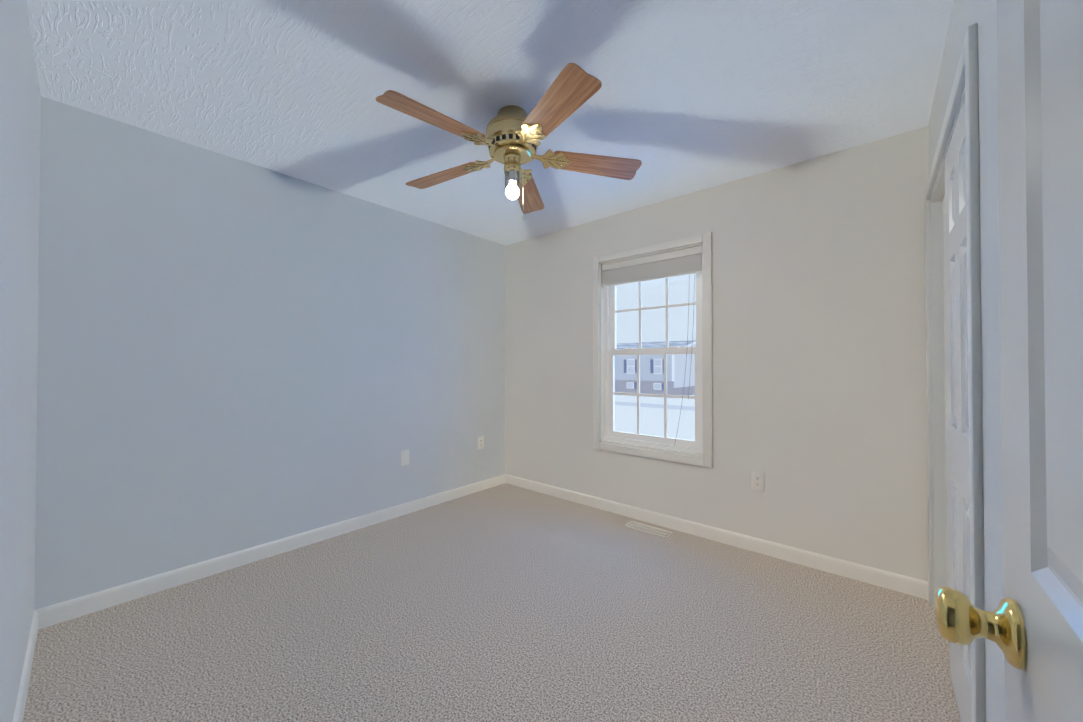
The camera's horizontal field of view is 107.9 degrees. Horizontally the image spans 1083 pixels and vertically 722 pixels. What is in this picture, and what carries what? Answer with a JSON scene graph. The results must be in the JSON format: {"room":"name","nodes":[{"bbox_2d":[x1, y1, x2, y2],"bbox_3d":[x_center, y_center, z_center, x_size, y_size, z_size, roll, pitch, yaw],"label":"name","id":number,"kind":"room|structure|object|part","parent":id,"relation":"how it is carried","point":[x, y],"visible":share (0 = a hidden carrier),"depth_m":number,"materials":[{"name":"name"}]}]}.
{"room":"empty bedroom","nodes":[
{"label":"empty bedroom","id":0,"kind":"room"},
{"bbox_2d":[0,0,40,721],"bbox_3d":[-1.164,-0.014,0.732,3.122,2.440,0.140,-1,-1,41],"label":"wall","id":1,"kind":"structure","parent":0,"point":[20,109],"depth_m":1.24,"materials":[{"name":"paint"}]},
{"bbox_2d":[13,607,44,721],"bbox_3d":[-1.454,1.165,1.069,2.168,0.089,0.012,-1,-1,41],"label":"baseboard","id":2,"kind":"structure","parent":1,"relation":"attached to","point":[38,621],"depth_m":1.49,"materials":[{"name":"white"}]},
{"bbox_2d":[34,96,505,609],"bbox_3d":[-1.800,0.004,2.497,0.140,2.440,4.512,-1,-1,41],"label":"wall","id":3,"kind":"structure","parent":0,"point":[234,355],"depth_m":2.33,"materials":[{"name":"paint"}]},
{"bbox_2d":[45,474,504,626],"bbox_3d":[-1.343,1.184,2.901,0.012,0.089,2.940,-1,-1,41],"label":"baseboard","id":4,"kind":"structure","parent":3,"relation":"attached to","point":[50,615],"depth_m":2.33,"materials":[{"name":"white"}]},
{"bbox_2d":[401,450,408,465],"bbox_3d":[-1.103,0.776,3.188,0.007,0.122,0.076,-1,-1,41],"label":"electrical outlet plate","id":5,"kind":"object","parent":3,"relation":"attached to","point":[404,457],"visible":1,"depth_m":3.18,"materials":[{"name":"white plastic"}]},
{"bbox_2d":[478,436,483,449],"bbox_3d":[-0.584,0.780,3.793,0.008,0.122,0.076,-1,-1,41],"label":"outlet","id":6,"kind":"object","parent":3,"relation":"attached to","point":[481,442],"visible":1,"depth_m":3.79,"materials":[{"name":"white plastic"}]},
{"bbox_2d":[26,0,953,245],"bbox_3d":[-0.311,-1.279,1.234,4.062,0.100,4.512,-1,-1,41],"label":"ceiling","id":7,"kind":"structure","parent":0,"point":[690,96],"depth_m":1.73,"materials":[{"name":"paint"}]},
{"bbox_2d":[376,63,641,219],"bbox_3d":[-0.175,-0.962,1.926,1.273,0.520,1.238,-1,-1,41],"label":"fan","id":8,"kind":"object","parent":7,"relation":"hanging from","point":[512,137],"visible":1,"depth_m":1.84,"materials":[{"name":"brown wood"}]},
{"label":"blade","id":9,"kind":"part","parent":8,"relation":"part of","materials":[{"name":"brown wood"}]},
{"label":"blade","id":10,"kind":"part","parent":8,"relation":"part of","materials":[{"name":"brown wood"}]},
{"bbox_3d":[-0.143,-1.076,1.948,0.262,0.291,0.262,-1,-1,41],"label":"motor","id":11,"kind":"part","parent":8,"relation":"part of","materials":[{"name":"gold metal"}]},
{"bbox_2d":[509,170,515,181],"bbox_3d":[-0.143,-0.917,1.946,0.038,0.059,0.038,-1,-1,41],"label":"socket","id":12,"kind":"object","parent":8,"relation":"attached to","point":[512,173],"depth_m":1.93,"materials":[{"name":"white metal"}]},
{"bbox_3d":[-0.143,-0.895,1.946,0.077,0.090,0.077,-1,-1,41],"label":"light glass","id":13,"kind":"part","parent":8,"relation":"part of","materials":[{"name":"glass"}]},
{"bbox_3d":[-0.143,-0.845,1.946,0.068,0.084,0.068,-1,-1,41],"label":"light bulb","id":14,"kind":"part","parent":8,"relation":"part of","materials":[{"name":"white glass"}]},
{"label":"blade","id":15,"kind":"part","parent":8,"relation":"part of","materials":[{"name":"brown wood"}]},
{"bbox_3d":[0.056,-1.012,1.569,0.148,0.005,0.455,14,-4,-27],"label":"blade","id":16,"kind":"part","parent":8,"relation":"part of","materials":[{"name":"brown wood"}]},
{"label":"blade","id":17,"kind":"part","parent":8,"relation":"part of","materials":[{"name":"brown wood"}]},
{"bbox_2d":[23,483,960,721],"bbox_3d":[-0.311,1.261,1.208,4.062,0.100,4.512,-1,-1,41],"label":"floor","id":18,"kind":"structure","parent":0,"point":[505,602],"depth_m":1.74,"materials":[{"name":"carpet"}]},
{"bbox_2d":[624,521,672,538],"bbox_3d":[0.781,1.224,2.883,0.330,0.007,0.115,-1,-1,41],"label":"air vent register","id":19,"kind":"object","parent":18,"relation":"on","point":[650,529],"visible":1,"depth_m":2.87,"materials":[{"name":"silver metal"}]},
{"bbox_2d":[505,126,928,580],"bbox_3d":[1.165,0.007,2.835,3.922,2.440,0.140,-1,-1,41],"label":"wall","id":20,"kind":"structure","parent":0,"point":[819,346],"depth_m":2.45,"materials":[{"name":"paint"}]},
{"bbox_2d":[593,232,712,467],"bbox_3d":[0.853,-0.080,3.088,0.972,1.626,0.153,-1,-1,41],"label":"window","id":21,"kind":"structure","parent":20,"relation":"in","point":[607,348],"depth_m":3.05,"materials":[{"name":"white plastic"}]},
{"bbox_2d":[602,245,701,286],"bbox_3d":[0.832,-0.727,3.070,0.824,0.190,0.032,-1,-1,41],"label":"window blind","id":22,"kind":"object","parent":21,"relation":"attached to","point":[681,262],"visible":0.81,"depth_m":3.02,"materials":[{"name":"white"}]},
{"bbox_3d":[0.865,0.257,3.099,0.772,0.740,0.037,-1,-1,41],"label":"window sash","id":23,"kind":"part","parent":21,"relation":"part of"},
{"bbox_3d":[0.868,0.263,3.102,0.688,0.644,0.004,-1,-1,41],"label":"sash glass","id":24,"kind":"part","parent":21,"relation":"part of","materials":[{"name":"clear glass"}]},
{"bbox_3d":[0.890,-0.427,3.134,0.772,0.730,0.030,-1,-1,41],"label":"window sash","id":25,"kind":"part","parent":21,"relation":"part of","materials":[{"name":"white wood"}]},
{"bbox_3d":[0.890,-0.427,3.134,0.688,0.646,0.004,-1,-1,41],"label":"sash glass","id":26,"kind":"part","parent":21,"relation":"part of","materials":[{"name":"clear glass"}]},
{"bbox_3d":[1.053,-0.080,2.907,0.157,1.427,0.004,-1,-1,41],"label":"blind cord","id":27,"kind":"part","parent":21,"relation":"part of","materials":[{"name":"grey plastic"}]},
{"bbox_2d":[505,474,928,599],"bbox_3d":[0.809,1.185,3.022,3.122,0.089,0.019,-1,-1,41],"label":"baseboard","id":28,"kind":"structure","parent":20,"relation":"attached to","point":[915,587],"depth_m":2.55,"materials":[{"name":"white"}]},
{"bbox_2d":[751,471,763,491],"bbox_3d":[1.390,0.769,2.536,0.076,0.122,0.008,-1,-1,41],"label":"outlet","id":29,"kind":"object","parent":20,"relation":"attached to","point":[757,481],"visible":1,"depth_m":2.53,"materials":[{"name":"white plastic"}]},
{"bbox_2d":[928,0,1004,721],"bbox_3d":[0.632,-0.018,0.321,0.140,2.440,4.372,-1,-1,41],"label":"wall","id":30,"kind":"structure","parent":0,"point":[965,14],"depth_m":0.95,"materials":[{"name":"paint"}]},
{"bbox_2d":[931,161,944,202],"bbox_3d":[1.595,-0.802,1.494,0.083,0.008,1.163,-1,-1,41],"label":"door track","id":31,"kind":"object","parent":30,"relation":"attached to","point":[939,193],"visible":0.14,"depth_m":1.81,"materials":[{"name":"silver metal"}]},
{"bbox_2d":[942,196,948,586],"bbox_3d":[1.787,0.205,1.687,0.034,1.993,0.602,-1,-1,41],"label":"closet door","id":32,"kind":"structure","parent":31,"relation":"hanging from","point":[945,403],"depth_m":1.89,"materials":[{"name":"white"}]},
{"bbox_2d":[944,95,971,721],"bbox_3d":[1.392,0.201,1.290,0.034,1.993,0.602,-1,-1,41],"label":"closet door","id":33,"kind":"structure","parent":31,"relation":"hanging from","point":[957,385],"depth_m":1.31,"materials":[{"name":"white"}]},
{"bbox_2d":[925,23,985,721],"bbox_3d":[1.608,0.167,1.473,0.158,2.093,1.311,-1,-1,41],"label":"trim","id":34,"kind":"structure","parent":30,"relation":"attached to","point":[965,83],"depth_m":1.07,"materials":[{"name":"white"}]},
{"bbox_2d":[996,0,1082,721],"bbox_3d":[0.301,0.173,0.153,0.035,2.030,0.810,-1,-1,41],"label":"entry door","id":35,"kind":"structure","parent":30,"relation":"in","point":[1040,94],"depth_m":0.36,"materials":[{"name":"white wood"}]},
{"bbox_2d":[935,586,1026,669],"bbox_3d":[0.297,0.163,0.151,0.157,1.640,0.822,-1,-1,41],"label":"door knob","id":36,"kind":"object","parent":35,"relation":"attached to","point":[961,619],"depth_m":0.43,"materials":[{"name":"gold metal"}]},
{"label":"outside","id":37,"kind":"structure","parent":0,"visible":0},
{"bbox_2d":[615,395,694,440],"bbox_3d":[83.451,4.104,101.833,300.000,0.300,256.428,-1,-1,41],"label":"ground","id":38,"kind":"structure","parent":37,"point":[658,413],"depth_m":21.77,"materials":[{"name":"white snow"}]},
{"bbox_2d":[615,401,694,410],"bbox_3d":[15.428,3.134,22.462,120.000,0.010,2.500,-1,-1,41],"label":"road","id":39,"kind":"structure","parent":38,"relation":"on","point":[692,408],"depth_m":28.80,"materials":[{"name":"grey asphalt"}]},
{"bbox_2d":[615,340,695,397],"bbox_3d":[9.024,0.623,45.282,17.710,5.500,11.720,-1,-1,41],"label":"house","id":40,"kind":"structure","parent":38,"relation":"on","point":[648,375],"depth_m":37.65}
]}

